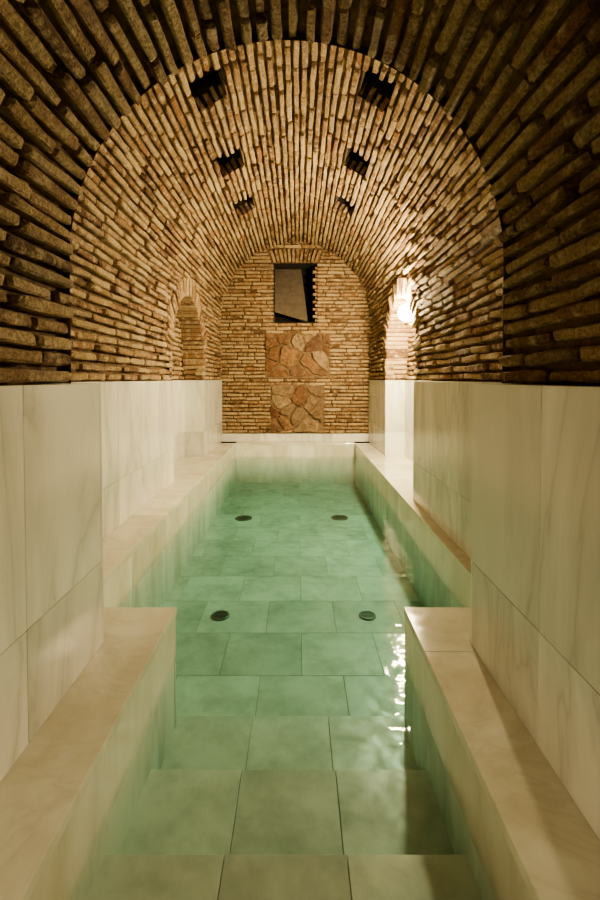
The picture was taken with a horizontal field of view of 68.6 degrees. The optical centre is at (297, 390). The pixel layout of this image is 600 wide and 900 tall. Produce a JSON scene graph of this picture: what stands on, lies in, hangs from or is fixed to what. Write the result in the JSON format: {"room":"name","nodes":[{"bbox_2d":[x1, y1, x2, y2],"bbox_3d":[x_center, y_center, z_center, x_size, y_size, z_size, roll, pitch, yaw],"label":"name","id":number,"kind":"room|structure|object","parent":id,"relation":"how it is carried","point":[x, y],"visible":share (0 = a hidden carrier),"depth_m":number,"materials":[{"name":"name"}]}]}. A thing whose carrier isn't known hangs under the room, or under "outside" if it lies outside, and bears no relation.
{"room":"spa","nodes":[
{"label":"spa","id":0,"kind":"room"},
{"bbox_2d":[70,206,221,381],"bbox_3d":[-1.323,-0.660,4.094,0.384,1.135,5.126,0,2,0],"label":"wall","id":1,"kind":"structure","parent":0,"point":[130,321],"depth_m":3.05,"materials":[{"name":"brick"}]},
{"bbox_2d":[0,384,103,781],"bbox_3d":[-1.095,0.485,-0.055,0.790,0.934,3.265,0,2,0],"label":"wainscot","id":2,"kind":"structure","parent":1,"relation":"attached to","point":[52,611],"depth_m":1.22,"materials":[{"name":"stone"}]},
{"bbox_2d":[50,381,173,538],"bbox_3d":[-1.320,0.409,2.824,0.340,0.934,2.525,0,2,0],"label":"wainscot","id":3,"kind":"structure","parent":1,"relation":"attached to","point":[137,417],"depth_m":3.06,"materials":[{"name":"stone"}]},
{"bbox_2d":[172,380,184,462],"bbox_3d":[-1.440,0.359,4.740,0.100,0.934,1.339,0,2,0],"label":"wainscot","id":4,"kind":"structure","parent":1,"relation":"attached to","point":[179,398],"depth_m":5.16,"materials":[{"name":"stone"}]},
{"bbox_2d":[184,380,221,455],"bbox_3d":[-1.320,0.325,6.038,0.340,0.934,1.284,0,2,0],"label":"wainscot","id":5,"kind":"structure","parent":1,"relation":"attached to","point":[203,398],"depth_m":5.41,"materials":[{"name":"stone"}]},
{"bbox_2d":[77,40,496,315],"bbox_3d":[-0.041,-1.657,4.068,2.477,1.231,5.127,0,2,0],"label":"ceiling","id":6,"kind":"structure","parent":0,"point":[292,109],"depth_m":3.40,"materials":[{"name":"brick"}]},
{"bbox_2d":[188,67,226,110],"bbox_3d":[-0.748,-2.223,2.893,0.514,0.636,0.268,0,2,0],"label":"window","id":7,"kind":"structure","parent":6,"relation":"attached to","point":[199,86],"depth_m":3.03,"materials":[{"name":"black"}]},
{"bbox_2d":[216,147,243,176],"bbox_3d":[-0.748,-2.248,3.862,0.514,0.636,0.298,0,2,0],"label":"window","id":8,"kind":"structure","parent":6,"relation":"attached to","point":[223,159],"depth_m":4.01,"materials":[{"name":"black"}]},
{"bbox_2d":[232,195,254,217],"bbox_3d":[-0.748,-2.274,4.842,0.514,0.636,0.338,0,2,0],"label":"window","id":9,"kind":"structure","parent":6,"relation":"attached to","point":[243,201],"depth_m":5.01,"materials":[{"name":"black"}]},
{"bbox_2d":[334,195,355,216],"bbox_3d":[0.668,-2.274,4.842,0.514,0.636,0.338,0,2,0],"label":"window","id":10,"kind":"structure","parent":6,"relation":"attached to","point":[340,199],"depth_m":5.01,"materials":[{"name":"black"}]},
{"bbox_2d":[343,147,370,176],"bbox_3d":[0.668,-2.248,3.862,0.514,0.636,0.298,0,2,0],"label":"window","id":11,"kind":"structure","parent":6,"relation":"attached to","point":[354,156],"depth_m":4.01,"materials":[{"name":"black"}]},
{"bbox_2d":[358,66,395,111],"bbox_3d":[0.668,-2.223,2.893,0.514,0.636,0.268,0,2,0],"label":"window","id":12,"kind":"structure","parent":6,"relation":"attached to","point":[384,88],"depth_m":3.03,"materials":[{"name":"black"}]},
{"bbox_2d":[161,483,422,719],"bbox_3d":[-0.040,1.480,4.225,1.800,0.100,4.650,0,2,0],"label":"floor","id":13,"kind":"structure","parent":0,"point":[294,581],"depth_m":2.92,"materials":[{"name":"tile"}]},
{"bbox_2d":[0,607,175,899],"bbox_3d":[-0.983,1.268,0.088,0.954,0.640,3.509,0,2,0],"label":"ledge","id":14,"kind":"object","parent":13,"relation":"on","point":[69,801],"visible":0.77,"depth_m":1.18,"materials":[{"name":"stone"}]},
{"bbox_2d":[103,443,235,606],"bbox_3d":[-1.190,1.161,4.191,0.539,0.640,4.699,0,2,0],"label":"ledge","id":15,"kind":"object","parent":13,"relation":"on","point":[146,555],"visible":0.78,"depth_m":3.17,"materials":[{"name":"stone"}]},
{"bbox_2d":[211,610,229,620],"bbox_3d":[-0.505,1.460,2.859,0.120,0.010,0.120,0,2,0],"label":"drain","id":16,"kind":"object","parent":13,"relation":"on","point":[221,615],"visible":1,"depth_m":2.86,"materials":[{"name":"metal"}]},
{"bbox_2d":[235,515,251,520],"bbox_3d":[-0.600,1.407,4.859,0.190,0.010,0.190,0,2,0],"label":"drain","id":17,"kind":"object","parent":13,"relation":"on","point":[242,517],"visible":1,"depth_m":4.85,"materials":[{"name":"metal"}]},
{"bbox_2d":[87,716,481,899],"bbox_3d":[-0.033,1.292,0.112,0.975,0.590,3.557,0,2,0],"label":"steps","id":18,"kind":"structure","parent":13,"relation":"on","point":[236,807],"depth_m":1.35,"materials":[{"name":"tile"}]},
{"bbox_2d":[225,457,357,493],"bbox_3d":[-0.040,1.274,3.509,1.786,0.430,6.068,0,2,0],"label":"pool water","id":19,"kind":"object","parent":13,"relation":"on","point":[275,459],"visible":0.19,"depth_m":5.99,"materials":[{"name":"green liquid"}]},
{"bbox_2d":[236,442,354,482],"bbox_3d":[-0.040,1.093,6.764,1.768,0.640,0.474,0,2,0],"label":"ledge","id":20,"kind":"object","parent":13,"relation":"on","point":[339,472],"visible":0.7,"depth_m":6.53,"materials":[{"name":"stone"}]},
{"bbox_2d":[331,515,347,520],"bbox_3d":[0.460,1.407,4.878,0.190,0.010,0.190,0,2,0],"label":"drain","id":21,"kind":"object","parent":13,"relation":"on","point":[334,517],"visible":1,"depth_m":4.87,"materials":[{"name":"metal"}]},
{"bbox_2d":[359,611,375,620],"bbox_3d":[0.450,1.460,2.859,0.110,0.010,0.110,0,2,0],"label":"drain","id":22,"kind":"object","parent":13,"relation":"on","point":[365,615],"visible":1,"depth_m":2.85,"materials":[{"name":"metal"}]},
{"bbox_2d":[355,443,470,606],"bbox_3d":[1.111,1.161,4.191,0.539,0.640,4.699,0,2,0],"label":"ledge","id":23,"kind":"object","parent":13,"relation":"on","point":[437,569],"visible":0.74,"depth_m":3.34,"materials":[{"name":"stone"}]},
{"bbox_2d":[404,607,599,899],"bbox_3d":[0.910,1.268,0.088,0.939,0.640,3.509,0,2,0],"label":"ledge","id":24,"kind":"object","parent":13,"relation":"on","point":[503,806],"visible":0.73,"depth_m":1.14,"materials":[{"name":"stone"}]},
{"bbox_2d":[219,241,371,432],"bbox_3d":[-0.040,-0.806,6.851,2.340,2.912,0.440,0,2,0],"label":"wall","id":25,"kind":"structure","parent":0,"point":[336,301],"depth_m":6.67,"materials":[{"name":"brick"}]},
{"bbox_2d":[274,269,307,321],"bbox_3d":[-0.104,-1.479,6.834,0.508,0.860,0.300,0,2,0],"label":"window","id":26,"kind":"structure","parent":25,"relation":"attached to","point":[289,289],"depth_m":6.77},
{"bbox_2d":[222,433,368,441],"bbox_3d":[-0.040,0.714,6.701,2.218,0.119,0.080,0,2,0],"label":"baseboard","id":27,"kind":"structure","parent":25,"relation":"attached to","point":[226,437],"depth_m":6.66,"materials":[{"name":"white stone"}]},
{"bbox_2d":[264,331,329,377],"bbox_3d":[-0.010,-0.540,6.676,1.000,0.710,0.124,0,2,0],"label":"stone panel","id":28,"kind":"object","parent":25,"relation":"attached to","point":[286,355],"visible":1,"depth_m":6.65,"materials":[{"name":"brown stone"}]},
{"bbox_2d":[270,384,324,432],"bbox_3d":[-0.010,0.270,6.697,0.840,0.750,0.124,0,2,0],"label":"stone panel","id":29,"kind":"object","parent":25,"relation":"attached to","point":[297,408],"visible":1,"depth_m":6.67,"materials":[{"name":"brown stone"}]},
{"bbox_2d":[0,0,599,384],"bbox_3d":[-0.040,-1.035,-0.102,2.340,2.105,3.257,0,2,0],"label":"brick archway","id":30,"kind":"object","parent":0,"point":[520,79],"visible":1,"depth_m":1.28,"materials":[{"name":"brick"}]},
{"bbox_2d":[368,211,503,381],"bbox_3d":[1.240,-0.660,4.094,0.389,1.135,5.126,0,2,0],"label":"wall","id":31,"kind":"structure","parent":0,"point":[455,333],"depth_m":3.14,"materials":[{"name":"brick"}]},
{"bbox_2d":[368,380,404,455],"bbox_3d":[1.240,0.325,6.038,0.340,0.934,1.284,0,2,0],"label":"wainscot","id":32,"kind":"structure","parent":31,"relation":"attached to","point":[386,413],"depth_m":5.40,"materials":[{"name":"stone"}]},
{"bbox_2d":[398,304,411,325],"bbox_3d":[1.157,-0.731,4.312,0.346,0.235,0.171,0,2,0],"label":"wall lamp","id":33,"kind":"object","parent":31,"relation":"attached to","point":[404,314],"visible":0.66,"depth_m":4.26,"materials":[{"name":"gold metal"}]},
{"bbox_2d":[405,380,415,461],"bbox_3d":[1.360,0.359,4.740,0.100,0.934,1.339,0,2,0],"label":"wainscot","id":34,"kind":"structure","parent":31,"relation":"attached to","point":[409,384],"depth_m":5.17,"materials":[{"name":"stone"}]},
{"bbox_2d":[413,381,521,558],"bbox_3d":[1.160,0.417,2.519,0.500,0.934,1.915,0,2,0],"label":"wainscot","id":35,"kind":"structure","parent":31,"relation":"attached to","point":[442,411],"depth_m":2.71,"materials":[{"name":"stone"}]},
{"bbox_2d":[470,384,599,839],"bbox_3d":[1.015,0.485,-0.055,0.790,0.934,3.265,0,2,0],"label":"wainscot","id":36,"kind":"structure","parent":31,"relation":"attached to","point":[535,589],"depth_m":1.12,"materials":[{"name":"stone"}]}
]}

